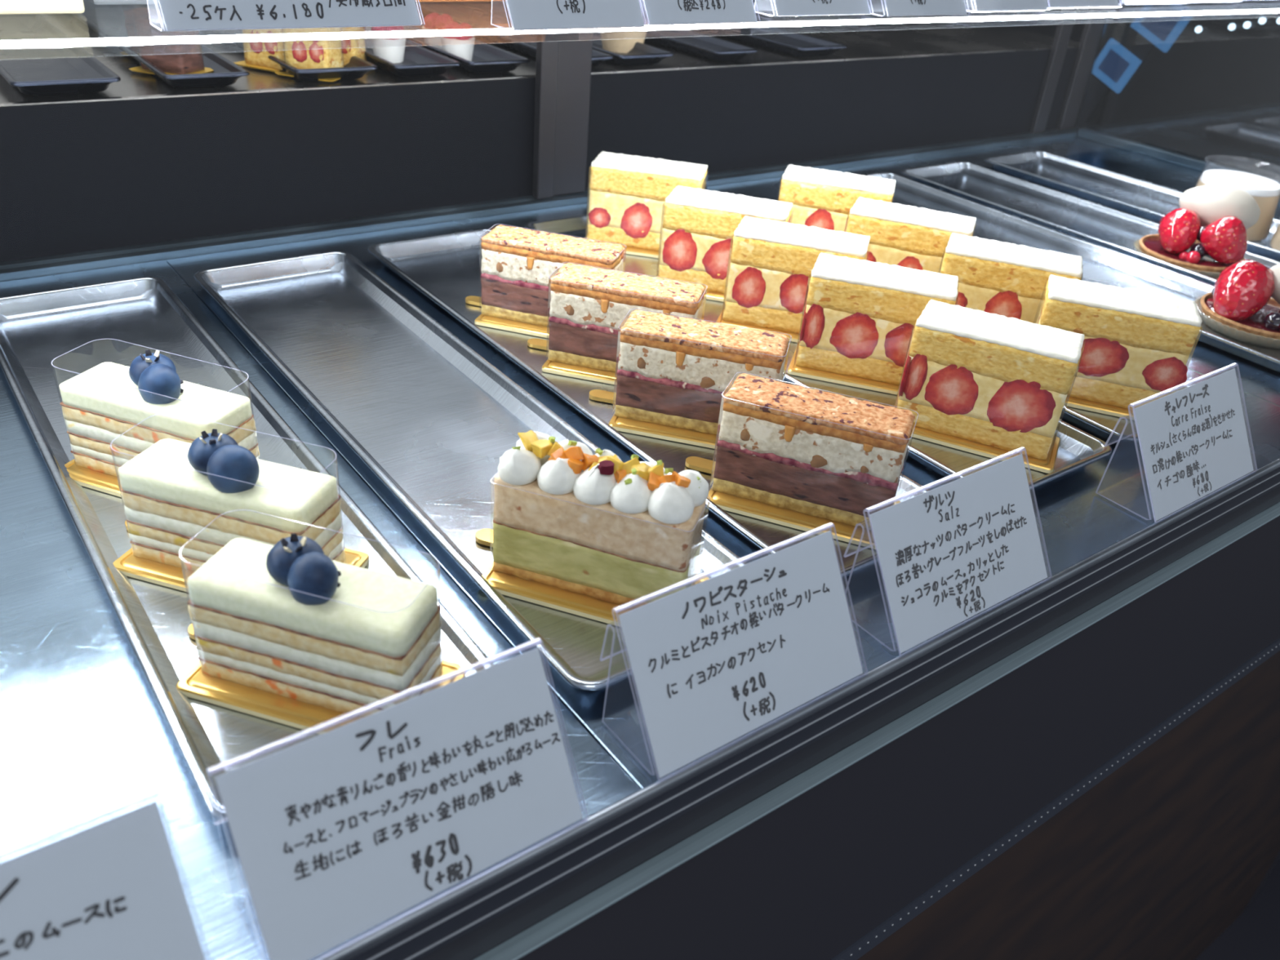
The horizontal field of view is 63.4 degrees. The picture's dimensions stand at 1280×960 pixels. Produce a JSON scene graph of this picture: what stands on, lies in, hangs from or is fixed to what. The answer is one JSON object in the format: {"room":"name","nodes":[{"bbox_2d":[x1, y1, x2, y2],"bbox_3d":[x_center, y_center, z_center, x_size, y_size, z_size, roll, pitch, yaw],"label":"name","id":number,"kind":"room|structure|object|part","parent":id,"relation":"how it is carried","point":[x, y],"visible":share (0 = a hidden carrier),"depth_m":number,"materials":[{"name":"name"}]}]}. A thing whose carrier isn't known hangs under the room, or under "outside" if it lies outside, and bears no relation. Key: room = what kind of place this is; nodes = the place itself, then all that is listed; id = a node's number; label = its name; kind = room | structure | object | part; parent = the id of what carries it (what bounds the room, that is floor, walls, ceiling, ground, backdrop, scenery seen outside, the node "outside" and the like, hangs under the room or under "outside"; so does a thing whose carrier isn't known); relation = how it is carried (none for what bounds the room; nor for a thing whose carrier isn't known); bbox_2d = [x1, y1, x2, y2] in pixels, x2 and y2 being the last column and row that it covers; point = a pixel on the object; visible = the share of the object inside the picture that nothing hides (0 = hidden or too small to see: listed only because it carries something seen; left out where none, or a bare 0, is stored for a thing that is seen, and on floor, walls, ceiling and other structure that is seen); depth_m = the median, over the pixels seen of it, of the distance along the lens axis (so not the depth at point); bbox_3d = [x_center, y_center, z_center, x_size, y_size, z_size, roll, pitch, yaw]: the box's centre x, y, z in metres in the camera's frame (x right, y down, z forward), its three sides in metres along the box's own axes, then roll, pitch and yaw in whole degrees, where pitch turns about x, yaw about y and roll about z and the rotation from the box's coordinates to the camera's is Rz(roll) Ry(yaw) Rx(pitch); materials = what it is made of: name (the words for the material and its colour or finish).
{"room":"food shop","nodes":[
{"label":"food shop","id":0,"kind":"room"},
{"bbox_2d":[877,0,1279,178],"bbox_3d":[0.622,-1.230,1.226,0.060,3.010,2.100,-18,38,-33],"label":"wall","id":1,"kind":"structure","parent":0,"point":[1214,95],"depth_m":1.35,"materials":[{"name":"black"}]},
{"bbox_2d":[1188,17,1279,32],"bbox_3d":[0.626,-0.501,1.141,0.009,0.038,0.152,-18,38,-33],"label":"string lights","id":2,"kind":"object","parent":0,"point":[1246,24],"visible":0.53,"depth_m":1.11,"materials":[{"name":"white metal"}]},
{"bbox_3d":[0.620,-0.500,1.150,0.007,0.007,0.007,-18,38,-33],"label":"bulb","id":3,"kind":"part","parent":2,"relation":"part of","materials":[{"name":"white glass"}]},
{"bbox_3d":[0.641,-0.490,1.122,0.007,0.007,0.007,-18,38,-33],"label":"bulb","id":4,"kind":"part","parent":2,"relation":"part of","materials":[{"name":"white glass"}]},
{"bbox_3d":[0.650,-0.487,1.110,0.007,0.007,0.007,-18,38,-33],"label":"bulb","id":5,"kind":"part","parent":2,"relation":"part of","materials":[{"name":"white glass"}]},
{"bbox_3d":[0.659,-0.486,1.097,0.007,0.007,0.007,-18,38,-33],"label":"bulb","id":6,"kind":"part","parent":2,"relation":"part of","materials":[{"name":"white glass"}]},
{"bbox_2d":[1195,858,1279,959],"bbox_3d":[1.230,0.488,1.452,7.000,0.050,4.700,-18,38,-33],"label":"floor","id":7,"kind":"structure","parent":0,"point":[1255,935],"depth_m":1.24,"materials":[{"name":"grey"}]},
{"bbox_2d":[0,0,1279,959],"bbox_3d":[-0.220,-0.112,0.793,1.770,1.430,1.107,-18,38,-33],"label":"display case","id":8,"kind":"object","parent":7,"relation":"on","point":[1084,764],"visible":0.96,"depth_m":0.55,"materials":[{"name":"metal"}]},
{"bbox_2d":[0,0,84,14],"bbox_3d":[-0.296,-0.193,0.380,0.147,0.030,0.092,-18,38,-33],"label":"gift box","id":9,"kind":"object","parent":8,"relation":"on","point":[6,6],"visible":1,"depth_m":0.39,"materials":[{"name":"beige"}]},
{"bbox_2d":[0,13,120,96],"bbox_3d":[-0.440,-0.312,0.717,0.057,0.010,0.400,-18,38,-33],"label":"tray","id":10,"kind":"object","parent":8,"relation":"on","point":[71,70],"visible":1,"depth_m":0.65,"materials":[{"name":"metal"}]},
{"bbox_2d":[0,787,211,959],"bbox_3d":[-0.141,0.108,0.217,0.091,0.047,0.034,-18,38,-33],"label":"price card","id":11,"kind":"object","parent":8,"relation":"on","point":[112,889],"visible":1,"depth_m":0.23,"materials":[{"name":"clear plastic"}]},
{"bbox_2d":[88,0,159,4],"bbox_3d":[-0.221,-0.224,0.441,0.045,0.030,0.072,-18,38,-33],"label":"gift box","id":12,"kind":"object","parent":8,"relation":"on","point":[95,2],"visible":0.55,"depth_m":0.42,"materials":[{"name":"grey"}]},
{"bbox_2d":[71,0,249,88],"bbox_3d":[-0.378,-0.332,0.758,0.051,0.010,0.400,-18,38,-33],"label":"tray","id":13,"kind":"object","parent":8,"relation":"on","point":[107,20],"visible":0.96,"depth_m":0.67,"materials":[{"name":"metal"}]},
{"bbox_2d":[120,7,163,55],"bbox_3d":[-0.325,-0.302,0.693,0.038,0.032,0.031,11,32,9],"label":"cake","id":14,"kind":"object","parent":13,"relation":"on","point":[140,12],"visible":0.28,"depth_m":0.69,"materials":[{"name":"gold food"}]},
{"bbox_2d":[128,11,213,74],"bbox_3d":[-0.297,-0.277,0.653,0.042,0.036,0.034,12,32,11],"label":"cake","id":15,"kind":"object","parent":13,"relation":"on","point":[176,58],"visible":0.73,"depth_m":0.65,"materials":[{"name":"brown food"}]},
{"bbox_2d":[0,276,494,822],"bbox_3d":[-0.193,-0.008,0.435,0.094,0.010,0.403,-18,38,-33],"label":"serving tray","id":16,"kind":"object","parent":8,"relation":"on","point":[78,329],"visible":0.41,"depth_m":0.43,"materials":[{"name":"metal"}]},
{"bbox_2d":[51,349,259,497],"bbox_3d":[-0.199,-0.026,0.418,0.096,0.054,0.042,14,33,14],"label":"cake","id":17,"kind":"object","parent":16,"relation":"on","point":[142,404],"visible":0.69,"depth_m":0.41,"materials":[{"name":"white food"}]},
{"bbox_2d":[110,428,368,592],"bbox_3d":[-0.151,0.007,0.371,0.096,0.054,0.042,12,32,11],"label":"cake","id":18,"kind":"object","parent":16,"relation":"on","point":[186,500],"visible":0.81,"depth_m":0.36,"materials":[{"name":"white food"}]},
{"bbox_2d":[176,533,465,734],"bbox_3d":[-0.106,0.041,0.323,0.096,0.054,0.042,12,32,11],"label":"cake","id":19,"kind":"object","parent":16,"relation":"on","point":[286,633],"visible":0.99,"depth_m":0.31,"materials":[{"name":"white food"}]},
{"bbox_2d":[158,0,421,31],"bbox_3d":[-0.137,-0.202,0.399,0.103,0.049,0.031,-18,38,-33],"label":"price card","id":20,"kind":"object","parent":8,"relation":"on","point":[178,15],"visible":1,"depth_m":0.40,"materials":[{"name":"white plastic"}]},
{"bbox_2d":[209,29,377,82],"bbox_3d":[-0.312,-0.353,0.802,0.056,0.010,0.400,-18,38,-33],"label":"tray","id":21,"kind":"object","parent":8,"relation":"on","point":[357,67],"visible":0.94,"depth_m":0.68,"materials":[{"name":"metal"}]},
{"bbox_2d":[234,28,285,71],"bbox_3d":[-0.245,-0.295,0.691,0.042,0.036,0.034,15,33,16],"label":"cake","id":22,"kind":"object","parent":21,"relation":"on","point":[256,54],"visible":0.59,"depth_m":0.69,"materials":[{"name":"yellow food"}]},
{"bbox_2d":[275,26,344,81],"bbox_3d":[-0.214,-0.284,0.678,0.042,0.036,0.034,11,32,9],"label":"cake","id":23,"kind":"object","parent":21,"relation":"on","point":[300,54],"visible":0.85,"depth_m":0.67,"materials":[{"name":"yellow food"}]},
{"bbox_2d":[340,26,374,65],"bbox_3d":[-0.207,-0.304,0.711,0.042,0.036,0.034,8,32,5],"label":"cake","id":24,"kind":"object","parent":21,"relation":"on","point":[354,46],"visible":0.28,"depth_m":0.70,"materials":[{"name":"yellow food"}]},
{"bbox_3d":[-0.447,0.080,0.275,0.749,0.012,0.496,-18,38,-33],"label":"deck panel","id":25,"kind":"part","parent":8,"relation":"part of","materials":[{"name":"metal"}]},
{"bbox_2d":[206,637,582,959],"bbox_3d":[-0.060,0.082,0.272,0.091,0.047,0.034,-18,38,-33],"label":"price card","id":26,"kind":"object","parent":8,"relation":"on","point":[338,833],"visible":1,"depth_m":0.27,"materials":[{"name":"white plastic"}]},
{"bbox_2d":[364,40,460,77],"bbox_3d":[-0.261,-0.369,0.837,0.050,0.010,0.400,-18,38,-33],"label":"tray","id":27,"kind":"object","parent":8,"relation":"on","point":[418,60],"visible":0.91,"depth_m":0.72,"materials":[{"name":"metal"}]},
{"bbox_2d":[364,26,373,48],"bbox_3d":[-0.197,-0.340,0.781,0.025,0.026,0.025,-18,38,-33],"label":"cup","id":28,"kind":"object","parent":27,"relation":"on","point":[367,42],"visible":0.04,"depth_m":0.78,"materials":[{"name":"white"}]},
{"bbox_2d":[370,26,405,62],"bbox_3d":[-0.180,-0.313,0.740,0.025,0.026,0.025,-18,38,-33],"label":"cup","id":29,"kind":"object","parent":27,"relation":"on","point":[392,50],"visible":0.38,"depth_m":0.73,"materials":[{"name":"white"}]},
{"bbox_2d":[414,0,506,2],"bbox_3d":[-0.099,-0.259,0.525,0.082,0.022,0.072,-18,38,-33],"label":"gift box","id":30,"kind":"object","parent":8,"relation":"on","point":[415,1],"visible":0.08,"depth_m":0.50,"materials":[{"name":"brown"}]},
{"bbox_2d":[403,18,529,73],"bbox_3d":[-0.216,-0.384,0.867,0.050,0.010,0.400,-18,38,-33],"label":"tray","id":31,"kind":"object","parent":8,"relation":"on","point":[486,58],"visible":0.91,"depth_m":0.76,"materials":[{"name":"metal"}]},
{"bbox_2d":[422,13,453,49],"bbox_3d":[-0.153,-0.341,0.789,0.025,0.026,0.025,-18,38,-33],"label":"cup","id":32,"kind":"object","parent":31,"relation":"on","point":[433,21],"visible":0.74,"depth_m":0.78,"materials":[{"name":"white"}]},
{"bbox_2d":[440,22,475,61],"bbox_3d":[-0.134,-0.321,0.760,0.025,0.026,0.025,-18,38,-33],"label":"cup","id":33,"kind":"object","parent":31,"relation":"on","point":[462,46],"visible":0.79,"depth_m":0.75,"materials":[{"name":"white"}]},
{"bbox_2d":[194,251,747,690],"bbox_3d":[-0.102,-0.034,0.491,0.094,0.010,0.409,-18,38,-33],"label":"serving tray","id":34,"kind":"object","parent":8,"relation":"on","point":[430,416],"visible":0.74,"depth_m":0.50,"materials":[{"name":"metal"}]},
{"bbox_2d":[475,430,710,626],"bbox_3d":[-0.021,0.013,0.377,0.094,0.058,0.040,13,32,13],"label":"cake","id":35,"kind":"object","parent":34,"relation":"on","point":[577,531],"visible":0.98,"depth_m":0.37,"materials":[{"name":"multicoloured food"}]},
{"bbox_2d":[415,1,613,67],"bbox_3d":[-0.155,-0.403,0.908,0.046,0.010,0.400,-18,38,-33],"label":"tray","id":36,"kind":"object","parent":8,"relation":"on","point":[526,43],"visible":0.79,"depth_m":0.89,"materials":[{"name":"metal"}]},
{"bbox_3d":[-0.205,-0.210,0.697,1.740,0.102,0.008,-18,38,-33],"label":"panel","id":37,"kind":"part","parent":8,"relation":"part of","materials":[{"name":"black"}]},
{"bbox_2d":[450,1,673,66],"bbox_3d":[-0.112,-0.417,0.937,0.054,0.010,0.400,-18,38,-33],"label":"tray","id":38,"kind":"object","parent":8,"relation":"on","point":[642,54],"visible":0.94,"depth_m":0.84,"materials":[{"name":"metal"}]},
{"bbox_2d":[600,31,646,53],"bbox_3d":[-0.014,-0.366,0.858,0.040,0.018,0.040,-18,38,-33],"label":"cup","id":39,"kind":"object","parent":38,"relation":"on","point":[620,42],"visible":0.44,"depth_m":0.84,"materials":[{"name":"beige"}]},
{"bbox_2d":[506,0,644,30],"bbox_3d":[-0.032,-0.225,0.452,0.071,0.049,0.031,-18,38,-33],"label":"price card","id":40,"kind":"object","parent":8,"relation":"on","point":[526,15],"visible":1,"depth_m":0.45,"materials":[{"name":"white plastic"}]},
{"bbox_2d":[367,228,929,578],"bbox_3d":[-0.018,-0.062,0.549,0.094,0.010,0.409,-18,38,-33],"label":"serving tray","id":41,"kind":"object","parent":8,"relation":"on","point":[444,268],"visible":0.34,"depth_m":0.54,"materials":[{"name":"metal"}]},
{"bbox_2d":[465,224,626,338],"bbox_3d":[-0.057,-0.113,0.585,0.097,0.049,0.041,12,32,11],"label":"cake","id":42,"kind":"object","parent":41,"relation":"on","point":[518,264],"visible":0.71,"depth_m":0.57,"materials":[{"name":"beige food"}]},
{"bbox_2d":[527,262,707,384],"bbox_3d":[-0.015,-0.082,0.541,0.097,0.049,0.041,11,32,10],"label":"cake","id":43,"kind":"object","parent":41,"relation":"on","point":[588,304],"visible":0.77,"depth_m":0.53,"materials":[{"name":"beige food"}]},
{"bbox_2d":[588,309,791,448],"bbox_3d":[0.021,-0.049,0.494,0.097,0.049,0.040,11,32,9],"label":"cake","id":44,"kind":"object","parent":41,"relation":"on","point":[672,375],"visible":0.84,"depth_m":0.48,"materials":[{"name":"brown food"}]},
{"bbox_2d":[684,373,918,549],"bbox_3d":[0.065,-0.012,0.440,0.097,0.049,0.041,14,33,15],"label":"cake","id":45,"kind":"object","parent":41,"relation":"on","point":[799,457],"visible":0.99,"depth_m":0.43,"materials":[{"name":"brown food"}]},
{"bbox_2d":[643,0,756,25],"bbox_3d":[0.025,-0.246,0.495,0.069,0.049,0.031,-18,38,-33],"label":"price card","id":46,"kind":"object","parent":8,"relation":"on","point":[659,12],"visible":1,"depth_m":0.50,"materials":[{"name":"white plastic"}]},
{"bbox_2d":[642,17,757,61],"bbox_3d":[-0.037,-0.441,0.987,0.047,0.010,0.400,-18,38,-33],"label":"tray","id":47,"kind":"object","parent":8,"relation":"on","point":[713,48],"visible":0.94,"depth_m":0.89,"materials":[{"name":"metal"}]},
{"bbox_3d":[0.042,-0.076,0.603,0.468,0.012,0.496,-18,38,-33],"label":"deck panel","id":48,"kind":"part","parent":8,"relation":"part of","materials":[{"name":"metal"}]},
{"bbox_2d":[613,522,862,777],"bbox_3d":[0.034,0.052,0.335,0.091,0.047,0.034,-18,38,-33],"label":"price card","id":49,"kind":"object","parent":8,"relation":"on","point":[714,660],"visible":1,"depth_m":0.33,"materials":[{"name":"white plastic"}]},
{"bbox_2d":[638,0,846,57],"bbox_3d":[0.043,-0.466,1.041,0.060,0.010,0.400,-18,38,-33],"label":"tray","id":50,"kind":"object","parent":8,"relation":"on","point":[783,41],"visible":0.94,"depth_m":0.95,"materials":[{"name":"metal"}]},
{"bbox_3d":[0.098,0.067,0.376,1.740,0.013,0.003,-18,38,-33],"label":"rail","id":51,"kind":"part","parent":8,"relation":"part of","materials":[{"name":"metal"}]},
{"bbox_2d":[757,0,870,16],"bbox_3d":[0.094,-0.278,0.558,0.073,0.049,0.031,-18,38,-33],"label":"price card","id":52,"kind":"object","parent":8,"relation":"on","point":[784,7],"visible":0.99,"depth_m":0.56,"materials":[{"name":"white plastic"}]},
{"bbox_3d":[0.098,0.071,0.379,1.740,0.015,0.002,-18,38,-33],"label":"rail","id":53,"kind":"part","parent":8,"relation":"part of","materials":[{"name":"grey metal"}]},
{"bbox_2d":[524,213,1111,490],"bbox_3d":[0.074,-0.093,0.612,0.094,0.010,0.406,-18,38,-33],"label":"serving tray","id":54,"kind":"object","parent":8,"relation":"on","point":[1077,449],"visible":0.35,"depth_m":0.51,"materials":[{"name":"metal"}]},
{"bbox_2d":[584,151,708,257],"bbox_3d":[0.005,-0.188,0.710,0.082,0.056,0.043,9,32,7],"label":"cake","id":55,"kind":"object","parent":54,"relation":"on","point":[627,193],"visible":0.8,"depth_m":0.70,"materials":[{"name":"yellow food"}]},
{"bbox_2d":[656,185,793,302],"bbox_3d":[0.053,-0.147,0.651,0.082,0.056,0.043,11,32,10],"label":"cake","id":56,"kind":"object","parent":54,"relation":"on","point":[698,226],"visible":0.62,"depth_m":0.64,"materials":[{"name":"yellow food"}]},
{"bbox_2d":[715,215,871,342],"bbox_3d":[0.091,-0.116,0.606,0.082,0.056,0.043,12,32,11],"label":"cake","id":57,"kind":"object","parent":54,"relation":"on","point":[771,263],"visible":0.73,"depth_m":0.59,"materials":[{"name":"yellow food"}]},
{"bbox_2d":[787,253,959,395],"bbox_3d":[0.127,-0.083,0.558,0.082,0.056,0.043,12,32,11],"label":"cake","id":58,"kind":"object","parent":54,"relation":"on","point":[859,317],"visible":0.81,"depth_m":0.55,"materials":[{"name":"yellow food"}]},
{"bbox_2d":[893,299,1084,473],"bbox_3d":[0.169,-0.048,0.506,0.082,0.056,0.043,17,33,19],"label":"cake","id":59,"kind":"object","parent":54,"relation":"on","point":[979,382],"visible":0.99,"depth_m":0.49,"materials":[{"name":"yellow food"}]},
{"bbox_3d":[0.090,0.147,0.427,1.740,0.165,0.004,-18,38,-33],"label":"panel","id":60,"kind":"part","parent":8,"relation":"part of","materials":[{"name":"grey"}]},
{"bbox_2d":[870,0,968,17],"bbox_3d":[0.160,-0.294,0.594,0.072,0.049,0.031,-18,38,-33],"label":"price card","id":61,"kind":"object","parent":8,"relation":"on","point":[894,7],"visible":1,"depth_m":0.59,"materials":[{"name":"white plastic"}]},
{"bbox_2d":[858,447,1047,653],"bbox_3d":[0.121,0.024,0.393,0.091,0.047,0.034,-18,38,-33],"label":"price card","id":62,"kind":"object","parent":8,"relation":"on","point":[948,553],"visible":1,"depth_m":0.39,"materials":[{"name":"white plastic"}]},
{"bbox_2d":[733,193,1191,444],"bbox_3d":[0.160,-0.120,0.670,0.094,0.010,0.406,-18,38,-33],"label":"serving tray","id":63,"kind":"object","parent":8,"relation":"on","point":[1115,429],"visible":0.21,"depth_m":0.54,"materials":[{"name":"metal"}]},
{"bbox_2d":[777,164,896,231],"bbox_3d":[0.134,-0.180,0.718,0.082,0.056,0.043,12,32,10],"label":"cake","id":64,"kind":"object","parent":63,"relation":"on","point":[822,198],"visible":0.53,"depth_m":0.70,"materials":[{"name":"yellow food"}]},
{"bbox_2d":[844,196,977,272],"bbox_3d":[0.168,-0.141,0.658,0.082,0.056,0.043,14,33,15],"label":"cake","id":65,"kind":"object","parent":63,"relation":"on","point":[910,237],"visible":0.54,"depth_m":0.64,"materials":[{"name":"yellow food"}]},
{"bbox_2d":[938,232,1083,323],"bbox_3d":[0.212,-0.105,0.607,0.082,0.056,0.043,15,33,15],"label":"cake","id":66,"kind":"object","parent":63,"relation":"on","point":[1007,279],"visible":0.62,"depth_m":0.59,"materials":[{"name":"yellow food"}]},
{"bbox_2d":[1033,274,1202,420],"bbox_3d":[0.251,-0.070,0.556,0.082,0.056,0.043,14,33,14],"label":"cake","id":67,"kind":"object","parent":63,"relation":"on","point":[1139,345],"visible":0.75,"depth_m":0.54,"materials":[{"name":"yellow food"}]},
{"bbox_2d":[965,0,1049,12],"bbox_3d":[0.228,-0.322,0.650,0.076,0.049,0.031,-18,38,-33],"label":"price card","id":68,"kind":"object","parent":8,"relation":"on","point":[981,6],"visible":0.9,"depth_m":0.65,"materials":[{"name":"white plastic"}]},
{"bbox_3d":[0.440,-0.203,0.870,0.522,0.012,0.496,-18,38,-33],"label":"deck panel","id":69,"kind":"part","parent":8,"relation":"part of","materials":[{"name":"metal"}]},
{"bbox_3d":[0.459,-0.642,0.978,0.020,0.615,0.006,-18,38,-33],"label":"corner post","id":70,"kind":"part","parent":8,"relation":"part of","materials":[{"name":"brown metal"}]},
{"bbox_3d":[0.055,0.488,0.641,1.740,0.611,0.016,-18,38,-33],"label":"panel","id":71,"kind":"part","parent":8,"relation":"part of","materials":[{"name":"brown wood"}]},
{"bbox_2d":[860,172,1279,372],"bbox_3d":[0.302,-0.165,0.765,0.094,0.010,0.406,-18,38,-33],"label":"serving tray","id":72,"kind":"object","parent":8,"relation":"on","point":[1100,264],"visible":0.37,"depth_m":0.78,"materials":[{"name":"metal"}]},
{"bbox_2d":[1195,259,1279,348],"bbox_3d":[0.409,-0.119,0.663,0.082,0.052,0.093,-18,38,-33],"label":"tart","id":73,"kind":"object","parent":72,"relation":"on","point":[1240,305],"visible":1,"depth_m":0.66,"materials":[{"name":"red food"}]},
{"bbox_3d":[0.503,-0.657,1.007,0.030,0.615,0.006,-18,38,-33],"label":"corner post","id":74,"kind":"part","parent":8,"relation":"part of","materials":[{"name":"brown metal"}]},
{"bbox_2d":[1045,0,1120,8],"bbox_3d":[0.294,-0.347,0.700,0.090,0.049,0.031,-18,38,-33],"label":"price card","id":75,"kind":"object","parent":8,"relation":"on","point":[1051,4],"visible":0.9,"depth_m":0.70,"materials":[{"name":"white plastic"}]},
{"bbox_2d":[901,160,1279,297],"bbox_3d":[0.388,-0.193,0.822,0.094,0.010,0.406,-18,38,-33],"label":"serving tray","id":76,"kind":"object","parent":8,"relation":"on","point":[1100,224],"visible":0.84,"depth_m":0.88,"materials":[{"name":"metal"}]},
{"bbox_2d":[1133,183,1260,279],"bbox_3d":[0.417,-0.188,0.770,0.082,0.060,0.082,-18,38,-33],"label":"tart","id":77,"kind":"object","parent":76,"relation":"on","point":[1207,234],"visible":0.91,"depth_m":0.76,"materials":[{"name":"red"}]},
{"bbox_2d":[1078,38,1142,122],"bbox_3d":[0.545,-0.459,1.202,0.016,0.095,0.062,-18,38,-33],"label":"display","id":78,"kind":"object","parent":8,"relation":"attached to","point":[1115,64],"visible":0.9,"depth_m":1.19,"materials":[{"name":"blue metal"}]},
{"bbox_3d":[0.544,-0.474,1.187,0.006,0.040,0.046,-18,60,-33],"label":"frame","id":79,"kind":"part","parent":78,"relation":"part of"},
{"bbox_2d":[984,150,1279,262],"bbox_3d":[0.484,-0.223,0.887,0.094,0.010,0.406,-18,38,-33],"label":"serving tray","id":80,"kind":"object","parent":8,"relation":"on","point":[1144,199],"visible":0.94,"depth_m":0.96,"materials":[{"name":"metal"}]},
{"bbox_2d":[1192,156,1279,244],"bbox_3d":[0.492,-0.232,0.858,0.071,0.055,0.071,-18,38,-33],"label":"cup","id":81,"kind":"object","parent":80,"relation":"on","point":[1265,191],"visible":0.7,"depth_m":0.84,"materials":[{"name":"clear plastic"}]},
{"bbox_2d":[1266,217,1279,250],"bbox_3d":[0.541,-0.201,0.814,0.071,0.055,0.071,21,35,24],"label":"cup","id":82,"kind":"object","parent":80,"relation":"on","point":[1274,242],"visible":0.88,"depth_m":0.83,"materials":[{"name":"white"}]},
{"bbox_2d":[1117,0,1186,4],"bbox_3d":[0.377,-0.380,0.767,0.087,0.049,0.031,-18,38,-33],"label":"price card","id":83,"kind":"object","parent":8,"relation":"on","point":[1125,2],"visible":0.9,"depth_m":0.77,"materials":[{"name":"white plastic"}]},
{"bbox_2d":[1127,3,1193,83],"bbox_3d":[0.573,-0.488,1.147,0.016,0.101,0.067,-18,38,-33],"label":"display","id":84,"kind":"object","parent":8,"relation":"attached to","point":[1162,32],"visible":0.82,"depth_m":1.14,"materials":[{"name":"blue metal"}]},
{"bbox_3d":[0.571,-0.503,1.133,0.006,0.046,0.052,-18,60,-33],"label":"frame","id":85,"kind":"part","parent":84,"relation":"part of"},
{"bbox_3d":[0.453,-0.077,1.423,0.030,0.800,1.100,-18,38,-33],"label":"panel","id":86,"kind":"part","parent":8,"relation":"part of","materials":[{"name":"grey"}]},
{"bbox_3d":[0.666,-0.543,0.842,0.006,0.611,0.507,-18,38,-33],"label":"glass","id":87,"kind":"part","parent":8,"relation":"part of","materials":[{"name":"glass"}]},
{"bbox_3d":[0.643,-0.276,0.999,0.018,0.009,0.497,-18,38,-33],"label":"rail","id":88,"kind":"part","parent":8,"relation":"part of","materials":[{"name":"metal"}]},
{"bbox_2d":[1121,363,1256,521],"bbox_3d":[0.258,-0.020,0.485,0.093,0.047,0.034,-18,38,-33],"label":"price card","id":89,"kind":"object","parent":8,"relation":"on","point":[1193,440],"visible":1,"depth_m":0.48,"materials":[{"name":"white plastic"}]},
{"bbox_2d":[1185,0,1242,3],"bbox_3d":[0.449,-0.406,0.820,0.086,0.049,0.031,-18,38,-33],"label":"price card","id":90,"kind":"object","parent":8,"relation":"on","point":[1187,1],"visible":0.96,"depth_m":0.82,"materials":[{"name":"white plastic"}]}
]}

